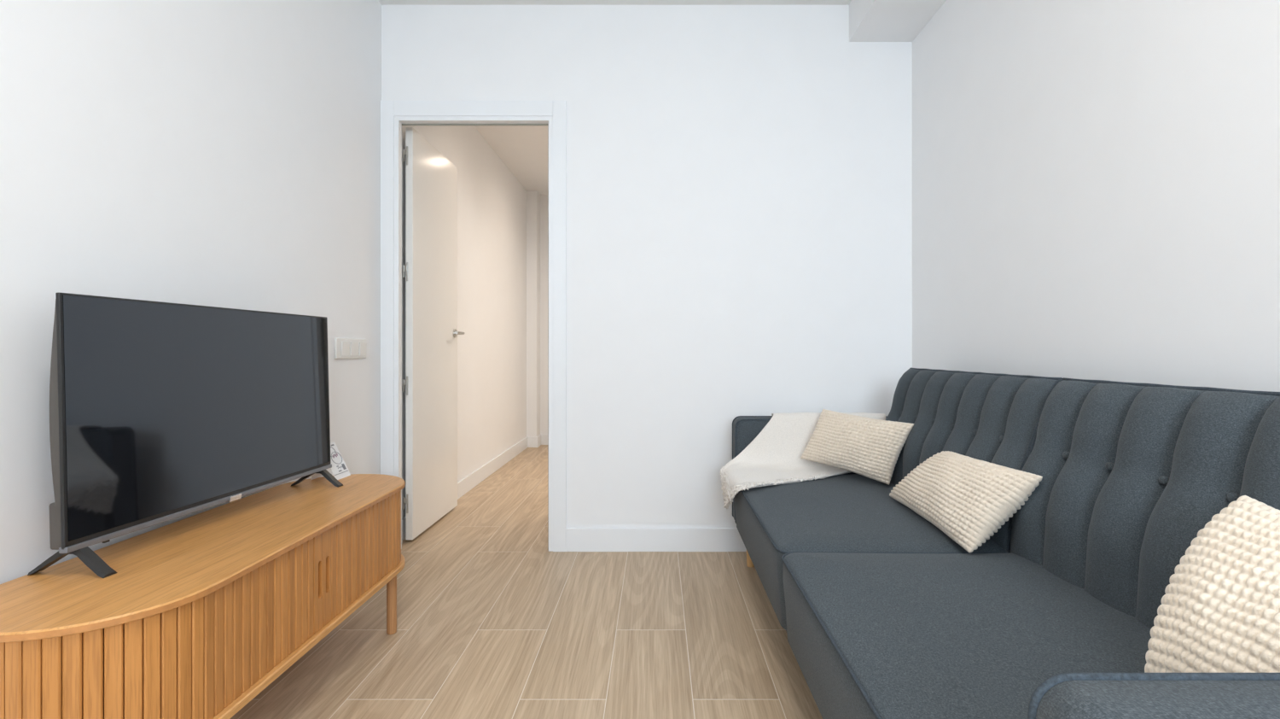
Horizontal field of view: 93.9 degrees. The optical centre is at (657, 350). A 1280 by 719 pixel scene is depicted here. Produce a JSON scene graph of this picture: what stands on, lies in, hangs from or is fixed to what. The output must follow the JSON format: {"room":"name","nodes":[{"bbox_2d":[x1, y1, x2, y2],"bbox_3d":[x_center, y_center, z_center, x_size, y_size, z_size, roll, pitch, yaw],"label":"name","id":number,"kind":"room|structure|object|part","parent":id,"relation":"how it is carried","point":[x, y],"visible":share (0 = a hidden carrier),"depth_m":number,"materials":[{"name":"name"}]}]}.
{"room":"living room","nodes":[
{"label":"living room","id":0,"kind":"room"},
{"bbox_2d":[0,0,526,583],"bbox_3d":[-1.361,-0.398,1.950,0.143,2.700,8.700,0,0,0],"label":"wall","id":1,"kind":"structure","parent":0,"point":[226,154],"depth_m":1.80,"materials":[{"name":"paint"}]},
{"bbox_2d":[334,337,366,358],"bbox_3d":[-1.305,-0.010,2.535,0.017,0.084,0.261,0,0,0],"label":"light switch","id":2,"kind":"object","parent":1,"relation":"attached to","point":[344,347],"visible":1,"depth_m":2.52,"materials":[{"name":"plastic"}]},
{"bbox_2d":[402,436,528,540],"bbox_3d":[-1.284,0.899,4.438,0.013,0.105,2.944,0,0,0],"label":"baseboard","id":3,"kind":"structure","parent":1,"relation":"attached to","point":[466,484],"depth_m":4.48,"materials":[{"name":"white paint"}]},
{"bbox_2d":[473,125,547,194],"bbox_3d":[-0.770,-1.634,4.623,1.240,0.100,3.354,0,0,0],"label":"ceiling","id":4,"kind":"structure","parent":0,"point":[523,149],"depth_m":4.71,"materials":[{"name":"paint"}]},
{"bbox_2d":[229,444,822,718],"bbox_3d":[0.000,1.002,1.950,3.200,0.100,9.300,0,0,0],"label":"floor","id":5,"kind":"structure","parent":0,"point":[492,622],"depth_m":1.97,"materials":[{"name":"brown wood"}]},
{"bbox_2d":[0,473,405,718],"bbox_3d":[-1.072,0.703,1.585,0.421,0.498,1.251,0,0,0],"label":"tv stand","id":6,"kind":"object","parent":5,"relation":"on","point":[200,613],"visible":0.98,"depth_m":1.23,"materials":[{"name":"brown wood"}]},
{"bbox_3d":[-0.977,0.597,1.210,0.315,0.253,0.586,0,0,45],"label":"tambour door","id":7,"kind":"part","parent":6,"relation":"part of","materials":[{"name":"brown wood"}]},
{"bbox_2d":[27,291,343,577],"bbox_3d":[-1.167,0.169,1.617,0.168,0.570,0.873,0,0,3],"label":"television","id":8,"kind":"object","parent":6,"relation":"on","point":[160,411],"visible":1,"depth_m":1.42,"materials":[{"name":"black plastic"}]},
{"bbox_3d":[-1.169,0.103,1.617,0.030,0.414,0.869,0,0,3],"label":"panel","id":9,"kind":"part","parent":8,"relation":"part of","materials":[{"name":"grey plastic"}]},
{"bbox_2d":[311,441,350,479],"bbox_3d":[-1.170,0.392,2.136,0.095,0.124,0.104,0,0,2],"label":"leaflet","id":10,"kind":"object","parent":6,"relation":"on","point":[339,468],"visible":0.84,"depth_m":2.14,"materials":[{"name":"paper"}]},
{"bbox_2d":[330,443,348,475],"bbox_3d":[-1.151,0.387,2.139,0.045,0.100,0.083,0,0,2],"label":"print","id":11,"kind":"object","parent":10,"relation":"attached to","point":[339,467],"depth_m":2.15,"materials":[{"name":"grey paper"}]},
{"bbox_3d":[-0.973,0.597,1.940,0.330,0.253,0.617,0,0,-43],"label":"tambour door","id":12,"kind":"part","parent":6,"relation":"part of","materials":[{"name":"brown wood"}]},
{"bbox_3d":[-0.897,0.848,2.020,0.033,0.209,0.033,0,0,0],"label":"leg","id":13,"kind":"part","parent":6,"relation":"part of","materials":[{"name":"brown wood"}]},
{"bbox_2d":[732,366,1279,718],"bbox_3d":[0.727,0.511,1.565,0.817,0.882,2.268,0,0,0],"label":"sofa","id":14,"kind":"object","parent":5,"relation":"on","point":[883,613],"visible":0.79,"depth_m":1.21,"materials":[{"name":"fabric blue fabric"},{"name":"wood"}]},
{"bbox_3d":[0.415,0.849,2.645,0.047,0.207,0.047,0,0,0],"label":"leg","id":15,"kind":"part","parent":14,"relation":"part of","materials":[{"name":"brown wood"}]},
{"bbox_2d":[720,412,885,508],"bbox_3d":[0.600,0.466,2.544,0.834,0.395,0.359,0,0,-32],"label":"throw blanket","id":16,"kind":"object","parent":14,"relation":"on","point":[773,456],"visible":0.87,"depth_m":2.54,"materials":[{"name":"beige fabric"}]},
{"bbox_3d":[0.701,0.522,2.640,0.722,0.453,0.118,0,0,0],"label":"arm","id":17,"kind":"part","parent":14,"relation":"part of","materials":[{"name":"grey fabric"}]},
{"bbox_2d":[800,408,914,484],"bbox_3d":[0.787,0.374,2.361,0.146,0.256,0.454,0,0,-40],"label":"throw cushion","id":18,"kind":"object","parent":14,"relation":"on","point":[869,447],"visible":1,"depth_m":2.30,"materials":[{"name":"beige fabric"}]},
{"bbox_3d":[0.661,0.628,2.062,0.679,0.238,0.988,0,0,0],"label":"seat","id":19,"kind":"part","parent":14,"relation":"part of","materials":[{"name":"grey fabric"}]},
{"bbox_2d":[889,450,1042,552],"bbox_3d":[0.863,0.407,1.746,0.188,0.217,0.628,0,0,0],"label":"throw cushion","id":20,"kind":"object","parent":14,"relation":"on","point":[968,498],"visible":1,"depth_m":1.58,"materials":[{"name":"beige fabric"}]},
{"bbox_3d":[0.661,0.628,1.071,0.679,0.238,0.994,0,0,0],"label":"seat","id":21,"kind":"part","parent":14,"relation":"part of","materials":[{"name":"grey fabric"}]},
{"bbox_3d":[1.022,0.321,2.038,0.227,0.493,0.934,0,0,0],"label":"backrest","id":22,"kind":"part","parent":14,"relation":"part of","materials":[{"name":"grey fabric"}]},
{"bbox_3d":[1.022,0.321,1.084,0.227,0.493,0.962,0,0,0],"label":"backrest","id":23,"kind":"part","parent":14,"relation":"part of","materials":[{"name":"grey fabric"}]},
{"bbox_3d":[0.701,0.522,0.490,0.722,0.453,0.118,0,0,0],"label":"arm","id":24,"kind":"part","parent":14,"relation":"part of","materials":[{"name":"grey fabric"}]},
{"bbox_2d":[1144,494,1279,672],"bbox_3d":[0.839,0.365,0.771,0.253,0.271,0.387,0,0,0],"label":"throw cushion","id":25,"kind":"object","parent":14,"relation":"on","point":[1218,611],"visible":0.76,"depth_m":0.83,"materials":[{"name":"beige fabric"}]},
{"bbox_2d":[526,190,547,436],"bbox_3d":[-0.770,-0.398,6.105,1.040,2.700,0.390,0,0,0],"label":"wall","id":26,"kind":"structure","parent":0,"point":[537,204],"depth_m":5.92,"materials":[{"name":"paint"}]},
{"bbox_2d":[527,434,547,447],"bbox_3d":[-0.763,0.899,5.984,1.027,0.105,0.173,0,0,0],"label":"baseboard","id":27,"kind":"structure","parent":26,"relation":"attached to","point":[532,441],"depth_m":5.90,"materials":[{"name":"white paint"}]},
{"bbox_2d":[378,0,851,5],"bbox_3d":[-0.049,-1.698,0.223,2.728,0.100,5.446,0,0,0],"label":"ceiling","id":28,"kind":"structure","parent":0,"point":[381,2],"depth_m":2.82,"materials":[{"name":"paint"}]},
{"bbox_2d":[381,5,912,527],"bbox_3d":[-0.049,-0.348,2.896,2.528,2.600,0.100,0,0,0],"label":"wall","id":29,"kind":"structure","parent":0,"point":[739,177],"depth_m":2.85,"materials":[{"name":"paint"}]},
{"bbox_2d":[380,100,566,551],"bbox_3d":[-0.872,-0.117,3.231,0.881,2.139,0.798,0,0,0],"label":"door","id":30,"kind":"structure","parent":29,"relation":"in","point":[430,268],"depth_m":2.88,"materials":[{"name":"white paint"}]},
{"bbox_3d":[-1.281,-0.117,2.840,0.062,2.139,0.016,0,0,0],"label":"casing","id":31,"kind":"part","parent":30,"relation":"part of","materials":[{"name":"white paint"}]},
{"bbox_3d":[-1.203,-0.106,3.530,0.101,0.052,0.141,0,0,0],"label":"handle","id":32,"kind":"part","parent":30,"relation":"part of","materials":[{"name":"metal"}]},
{"bbox_3d":[-0.872,-1.151,2.840,0.755,0.073,0.016,0,0,0],"label":"casing","id":33,"kind":"part","parent":30,"relation":"part of","materials":[{"name":"white paint"}]},
{"bbox_3d":[-0.463,-0.117,2.840,0.063,2.139,0.016,0,0,0],"label":"casing","id":34,"kind":"part","parent":30,"relation":"part of","materials":[{"name":"white paint"}]},
{"bbox_2d":[566,527,746,551],"bbox_3d":[0.392,0.897,2.840,1.646,0.110,0.013,0,0,0],"label":"baseboard","id":35,"kind":"structure","parent":29,"relation":"attached to","point":[578,538],"depth_m":2.83,"materials":[{"name":"white paint"}]},
{"bbox_2d":[912,0,1279,391],"bbox_3d":[1.275,-0.348,0.273,0.120,2.600,5.346,0,0,0],"label":"wall","id":36,"kind":"structure","parent":0,"point":[1096,183],"depth_m":1.65,"materials":[{"name":"paint"}]},
{"bbox_2d":[849,0,946,41],"bbox_3d":[1.065,-1.560,0.223,0.300,0.176,5.246,0,0,0],"label":"beam","id":37,"kind":"structure","parent":36,"relation":"attached to","point":[869,20],"depth_m":2.68,"materials":[{"name":"paint"}]}
]}

